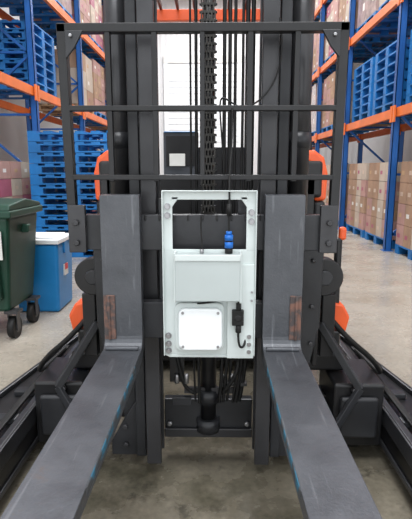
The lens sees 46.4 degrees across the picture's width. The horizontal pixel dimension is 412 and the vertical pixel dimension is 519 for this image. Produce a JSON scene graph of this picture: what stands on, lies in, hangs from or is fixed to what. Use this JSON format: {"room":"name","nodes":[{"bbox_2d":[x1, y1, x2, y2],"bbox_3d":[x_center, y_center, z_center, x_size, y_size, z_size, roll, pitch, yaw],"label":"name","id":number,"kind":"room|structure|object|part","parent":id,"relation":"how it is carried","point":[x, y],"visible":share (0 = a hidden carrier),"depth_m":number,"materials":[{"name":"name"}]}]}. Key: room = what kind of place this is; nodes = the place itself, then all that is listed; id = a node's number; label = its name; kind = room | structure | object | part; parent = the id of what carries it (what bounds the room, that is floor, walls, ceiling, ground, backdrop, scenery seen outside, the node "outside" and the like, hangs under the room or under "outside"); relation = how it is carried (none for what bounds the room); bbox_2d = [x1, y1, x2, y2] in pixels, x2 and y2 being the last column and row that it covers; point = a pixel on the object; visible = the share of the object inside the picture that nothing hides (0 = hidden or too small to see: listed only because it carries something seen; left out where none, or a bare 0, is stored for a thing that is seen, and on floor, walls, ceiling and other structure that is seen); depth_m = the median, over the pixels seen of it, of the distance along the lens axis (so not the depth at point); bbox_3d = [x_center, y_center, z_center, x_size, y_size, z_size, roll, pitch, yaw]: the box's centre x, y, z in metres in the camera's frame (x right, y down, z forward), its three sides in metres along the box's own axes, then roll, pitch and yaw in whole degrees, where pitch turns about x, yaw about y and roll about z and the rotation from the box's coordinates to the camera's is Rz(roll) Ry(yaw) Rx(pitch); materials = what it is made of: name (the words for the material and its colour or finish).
{"room":"workspace","nodes":[
{"label":"workspace","id":0,"kind":"room"},
{"bbox_2d":[0,7,62,161],"bbox_3d":[-6.930,-5.104,9.440,0.200,9.000,28.200,0,11,1],"label":"wall","id":1,"kind":"structure","parent":0,"point":[13,129],"depth_m":16.91,"materials":[{"name":"white paint"}]},
{"bbox_2d":[0,230,411,518],"bbox_3d":[0.167,-0.591,10.062,14.000,0.100,28.000,0,11,1],"label":"floor","id":2,"kind":"structure","parent":0,"point":[196,477],"depth_m":2.08,"materials":[{"name":"concrete"}]},
{"bbox_2d":[0,161,31,198],"bbox_3d":[-3.185,-0.730,6.909,1.000,1.334,1.100,0,11,1],"label":"cardboard boxes","id":3,"kind":"object","parent":2,"relation":"on","point":[14,175],"visible":0.33,"depth_m":6.78,"materials":[{"name":"cardboard"}]},
{"bbox_2d":[0,198,42,337],"bbox_3d":[-1.855,0.040,3.672,1.070,1.010,0.640,0,11,1],"label":"waste container","id":4,"kind":"object","parent":2,"relation":"on","point":[18,216],"visible":1,"depth_m":3.53,"materials":[{"name":"green plastic"}]},
{"bbox_2d":[19,232,71,310],"bbox_3d":[-1.450,0.100,4.317,0.424,0.655,0.464,0,11,1],"label":"cooler box","id":5,"kind":"object","parent":2,"relation":"on","point":[53,256],"visible":0.65,"depth_m":4.14,"materials":[{"name":"blue plastic"},{"name":"white plastic"}]},
{"bbox_3d":[-1.450,-0.195,4.262,0.424,0.055,0.464,0,11,1],"label":"lid","id":6,"kind":"part","parent":5,"relation":"part of","materials":[{"name":"white plastic"}]},
{"bbox_2d":[0,0,106,163],"bbox_3d":[-3.105,-4.591,11.048,1.260,7.400,19.040,0,11,1],"label":"rack","id":7,"kind":"object","parent":2,"relation":"on","point":[34,117],"visible":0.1,"depth_m":8.15,"materials":[{"name":"orange metal"}]},
{"bbox_2d":[0,0,43,1],"bbox_3d":[-3.160,-4.979,7.597,1.000,1.334,1.100,0,11,1],"label":"wooden pallet","id":8,"kind":"object","parent":7,"relation":"on","point":[0,0],"visible":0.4,"depth_m":8.22,"materials":[{"name":"wood"}]},
{"bbox_2d":[0,19,56,98],"bbox_3d":[-3.160,-3.247,7.921,1.000,1.010,1.100,0,11,1],"label":"pallets","id":9,"kind":"object","parent":7,"relation":"on","point":[44,48],"visible":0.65,"depth_m":7.74,"materials":[{"name":"blue plastic"}]},
{"bbox_2d":[0,0,71,23],"bbox_3d":[-3.140,-5.228,8.814,1.000,1.374,1.100,0,11,1],"label":"wooden pallet","id":10,"kind":"object","parent":7,"relation":"on","point":[41,10],"visible":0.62,"depth_m":8.91,"materials":[{"name":"brown wood"}]},
{"bbox_2d":[33,0,90,42],"bbox_3d":[-3.115,-5.476,10.250,1.000,1.334,1.100,0,11,1],"label":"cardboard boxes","id":11,"kind":"object","parent":7,"relation":"on","point":[50,29],"visible":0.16,"depth_m":10.19,"materials":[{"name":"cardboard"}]},
{"bbox_2d":[37,49,93,115],"bbox_3d":[-3.115,-3.844,10.556,1.000,1.214,1.100,0,11,1],"label":"wooden pallet","id":12,"kind":"object","parent":7,"relation":"on","point":[45,107],"visible":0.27,"depth_m":10.23,"materials":[{"name":"brown wood"}]},
{"bbox_2d":[54,0,102,55],"bbox_3d":[-3.095,-5.704,11.471,1.000,1.334,1.100,0,11,1],"label":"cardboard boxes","id":13,"kind":"object","parent":7,"relation":"on","point":[95,5],"visible":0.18,"depth_m":11.51,"materials":[{"name":"cardboard"}]},
{"bbox_2d":[54,59,105,120],"bbox_3d":[-3.095,-4.112,11.769,1.000,1.294,1.100,0,11,1],"label":"wooden pallet","id":14,"kind":"object","parent":7,"relation":"on","point":[97,69],"visible":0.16,"depth_m":11.62,"materials":[{"name":"cardboard"}]},
{"bbox_2d":[73,68,106,125],"bbox_3d":[-3.070,-4.420,13.194,1.000,1.374,1.100,0,11,1],"label":"wooden pallet","id":15,"kind":"object","parent":7,"relation":"on","point":[94,123],"visible":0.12,"depth_m":12.78,"materials":[{"name":"brown wood"}]},
{"bbox_2d":[87,5,104,67],"bbox_3d":[-3.070,-5.953,12.907,1.000,1.294,1.100,0,11,1],"label":"wooden pallet","id":16,"kind":"object","parent":7,"relation":"on","point":[98,59],"visible":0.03,"depth_m":12.49,"materials":[{"name":"cardboard"}]},
{"bbox_2d":[85,121,106,129],"bbox_3d":[-3.050,-4.569,14.430,1.000,1.214,1.100,0,11,1],"label":"wooden pallet","id":17,"kind":"object","parent":7,"relation":"on","point":[89,127],"visible":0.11,"depth_m":14.49,"materials":[{"name":"brown wood"}]},
{"bbox_2d":[27,131,107,256],"bbox_3d":[-1.810,-0.984,7.173,1.200,1.735,1.100,0,11,1],"label":"pallets","id":18,"kind":"object","parent":2,"relation":"on","point":[47,179],"visible":0.45,"depth_m":6.67,"materials":[{"name":"blue plastic"}]},
{"bbox_2d":[0,0,411,518],"bbox_3d":[0.015,-0.396,2.169,2.000,2.420,3.410,0,11,1],"label":"forklift","id":19,"kind":"object","parent":2,"relation":"on","point":[74,400],"visible":0.86,"depth_m":1.70,"materials":[{"name":"metal"}]},
{"bbox_3d":[-0.012,-0.452,1.610,0.948,0.636,0.050,0,11,1],"label":"load backrest","id":20,"kind":"part","parent":19,"relation":"part of","materials":[{"name":"black paint"}]},
{"bbox_3d":[0.008,-0.599,1.729,0.062,1.122,0.040,0,11,1],"label":"lift chain","id":21,"kind":"part","parent":19,"relation":"part of","materials":[{"name":"metal"}]},
{"bbox_2d":[161,108,257,357],"bbox_3d":[0.011,-0.074,1.618,0.320,0.850,0.126,0,11,1],"label":"control box","id":22,"kind":"object","parent":19,"relation":"attached to","point":[209,295],"visible":1,"depth_m":1.62,"materials":[{"name":"white plastic"}]},
{"bbox_3d":[-0.019,0.239,1.648,0.150,0.150,0.020,0,11,1],"label":"antenna panel","id":23,"kind":"part","parent":22,"relation":"part of","materials":[{"name":"white plastic"}]},
{"bbox_3d":[0.012,0.053,1.664,0.320,0.583,0.083,0,11,1],"label":"mounting frame","id":24,"kind":"part","parent":22,"relation":"part of","materials":[{"name":"white metal"}]},
{"bbox_2d":[323,165,330,204],"bbox_3d":[3.400,-1.648,11.814,1.000,1.334,1.100,0,11,1],"label":"wooden pallet","id":25,"kind":"object","parent":2,"relation":"on","point":[326,200],"visible":0.03,"depth_m":11.45,"materials":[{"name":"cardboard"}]},
{"bbox_2d":[338,164,349,227],"bbox_3d":[3.379,-1.420,10.594,1.000,1.334,1.100,0,11,1],"label":"wooden pallet","id":26,"kind":"object","parent":2,"relation":"on","point":[348,165],"visible":0.02,"depth_m":10.07,"materials":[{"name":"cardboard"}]},
{"bbox_2d":[346,163,368,237],"bbox_3d":[3.354,-1.152,9.161,1.000,1.334,1.100,0,11,1],"label":"wooden pallet","id":27,"kind":"object","parent":2,"relation":"on","point":[358,173],"visible":0.34,"depth_m":9.04,"materials":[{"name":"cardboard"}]},
{"bbox_2d":[312,0,411,250],"bbox_3d":[3.389,-4.515,10.646,1.260,7.400,19.040,0,11,1],"label":"rack","id":28,"kind":"object","parent":2,"relation":"on","point":[397,112],"visible":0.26,"depth_m":8.90,"materials":[{"name":"metal"}]},
{"bbox_2d":[312,41,327,85],"bbox_3d":[3.445,-5.782,13.787,1.000,1.334,1.100,0,11,1],"label":"wooden pallet","id":29,"kind":"object","parent":28,"relation":"on","point":[316,80],"visible":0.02,"depth_m":13.42,"materials":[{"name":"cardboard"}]},
{"bbox_2d":[314,0,326,21],"bbox_3d":[3.445,-7.374,13.489,1.000,1.374,1.100,0,11,1],"label":"wooden pallet","id":30,"kind":"object","parent":28,"relation":"on","point":[317,19],"visible":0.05,"depth_m":13.55,"materials":[{"name":"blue wood"}]},
{"bbox_2d":[315,0,332,15],"bbox_3d":[3.424,-7.126,12.272,1.000,1.334,1.100,0,11,1],"label":"wooden pallet","id":31,"kind":"object","parent":28,"relation":"on","point":[317,2],"visible":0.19,"depth_m":12.58,"materials":[{"name":"cardboard"}]},
{"bbox_2d":[313,15,335,77],"bbox_3d":[3.424,-5.534,12.570,1.000,1.294,1.100,0,11,1],"label":"wooden pallet","id":32,"kind":"object","parent":28,"relation":"on","point":[316,36],"visible":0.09,"depth_m":12.71,"materials":[{"name":"cardboard"}]},
{"bbox_2d":[311,83,356,137],"bbox_3d":[3.424,-4.000,12.857,1.000,1.374,1.100,0,11,1],"label":"wooden pallet","id":33,"kind":"object","parent":28,"relation":"on","point":[314,88],"visible":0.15,"depth_m":12.95,"materials":[{"name":"brown wood"}]},
{"bbox_2d":[321,71,375,133],"bbox_3d":[3.400,-3.693,11.432,1.000,1.294,1.100,0,11,1],"label":"wooden pallet","id":34,"kind":"object","parent":28,"relation":"on","point":[329,82],"visible":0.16,"depth_m":11.37,"materials":[{"name":"cardboard"}]},
{"bbox_2d":[324,0,375,66],"bbox_3d":[3.400,-5.285,11.134,1.000,1.334,1.100,0,11,1],"label":"wooden pallet","id":35,"kind":"object","parent":28,"relation":"on","point":[333,8],"visible":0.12,"depth_m":11.12,"materials":[{"name":"cardboard"}]},
{"bbox_2d":[339,0,396,54],"bbox_3d":[3.379,-5.057,9.913,1.000,1.334,1.100,0,11,1],"label":"wooden pallet","id":36,"kind":"object","parent":28,"relation":"on","point":[378,44],"visible":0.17,"depth_m":9.92,"materials":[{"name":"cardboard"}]},
{"bbox_2d":[350,63,390,129],"bbox_3d":[3.379,-3.425,10.218,1.000,1.214,1.100,0,11,1],"label":"wooden pallet","id":37,"kind":"object","parent":28,"relation":"on","point":[355,65],"visible":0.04,"depth_m":9.74,"materials":[{"name":"brown wood"}]},
{"bbox_2d":[352,57,411,123],"bbox_3d":[3.354,-3.057,8.804,1.000,1.010,1.100,0,11,1],"label":"pallets","id":38,"kind":"object","parent":28,"relation":"on","point":[363,89],"visible":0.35,"depth_m":8.78,"materials":[{"name":"blue plastic"}]},
{"bbox_2d":[356,0,411,36],"bbox_3d":[3.354,-4.808,8.476,1.000,1.374,1.100,0,11,1],"label":"wooden pallet","id":39,"kind":"object","parent":28,"relation":"on","point":[367,9],"visible":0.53,"depth_m":8.61,"materials":[{"name":"brown wood"}]},
{"bbox_2d":[372,37,411,116],"bbox_3d":[3.334,-2.828,7.584,1.000,1.010,1.100,0,11,1],"label":"pallets","id":40,"kind":"object","parent":28,"relation":"on","point":[384,75],"visible":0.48,"depth_m":7.58,"materials":[{"name":"blue plastic"}]},
{"bbox_2d":[378,0,411,16],"bbox_3d":[3.334,-4.560,7.260,1.000,1.334,1.100,0,11,1],"label":"wooden pallet","id":41,"kind":"object","parent":28,"relation":"on","point":[382,3],"visible":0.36,"depth_m":7.80,"materials":[{"name":"cardboard"}]},
{"bbox_2d":[405,29,411,103],"bbox_3d":[3.309,-2.560,6.151,1.000,1.010,1.100,0,11,1],"label":"pallets","id":42,"kind":"object","parent":28,"relation":"on","point":[409,76],"visible":0.94,"depth_m":6.65,"materials":[{"name":"blue plastic"}]},
{"bbox_2d":[365,162,403,248],"bbox_3d":[3.334,-0.923,7.940,1.000,1.334,1.100,0,11,1],"label":"wooden pallet","id":43,"kind":"object","parent":2,"relation":"on","point":[378,172],"visible":0.44,"depth_m":7.90,"materials":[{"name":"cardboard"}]},
{"bbox_2d":[395,161,411,259],"bbox_3d":[3.309,-0.655,6.507,1.000,1.334,1.100,0,11,1],"label":"wooden pallet","id":44,"kind":"object","parent":2,"relation":"on","point":[403,243],"visible":1,"depth_m":6.79,"materials":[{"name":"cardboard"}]},
{"bbox_2d":[73,0,357,174],"bbox_3d":[0.403,-7.657,23.082,14.000,9.000,0.200,0,11,1],"label":"wall","id":45,"kind":"structure","parent":0,"point":[168,44],"depth_m":22.62,"materials":[{"name":"white paint"}]},
{"bbox_2d":[163,55,241,146],"bbox_3d":[-0.101,-6.393,23.124,3.800,6.500,0.120,0,11,1],"label":"door","id":46,"kind":"structure","parent":45,"relation":"in","point":[176,67],"depth_m":22.83,"materials":[{"name":"white plastic"}]},
{"bbox_2d":[362,123,411,162],"bbox_3d":[7.268,-5.060,9.206,0.200,9.000,28.200,0,11,1],"label":"wall","id":47,"kind":"structure","parent":0,"point":[380,145],"depth_m":19.97,"materials":[{"name":"white paint"}]}
]}

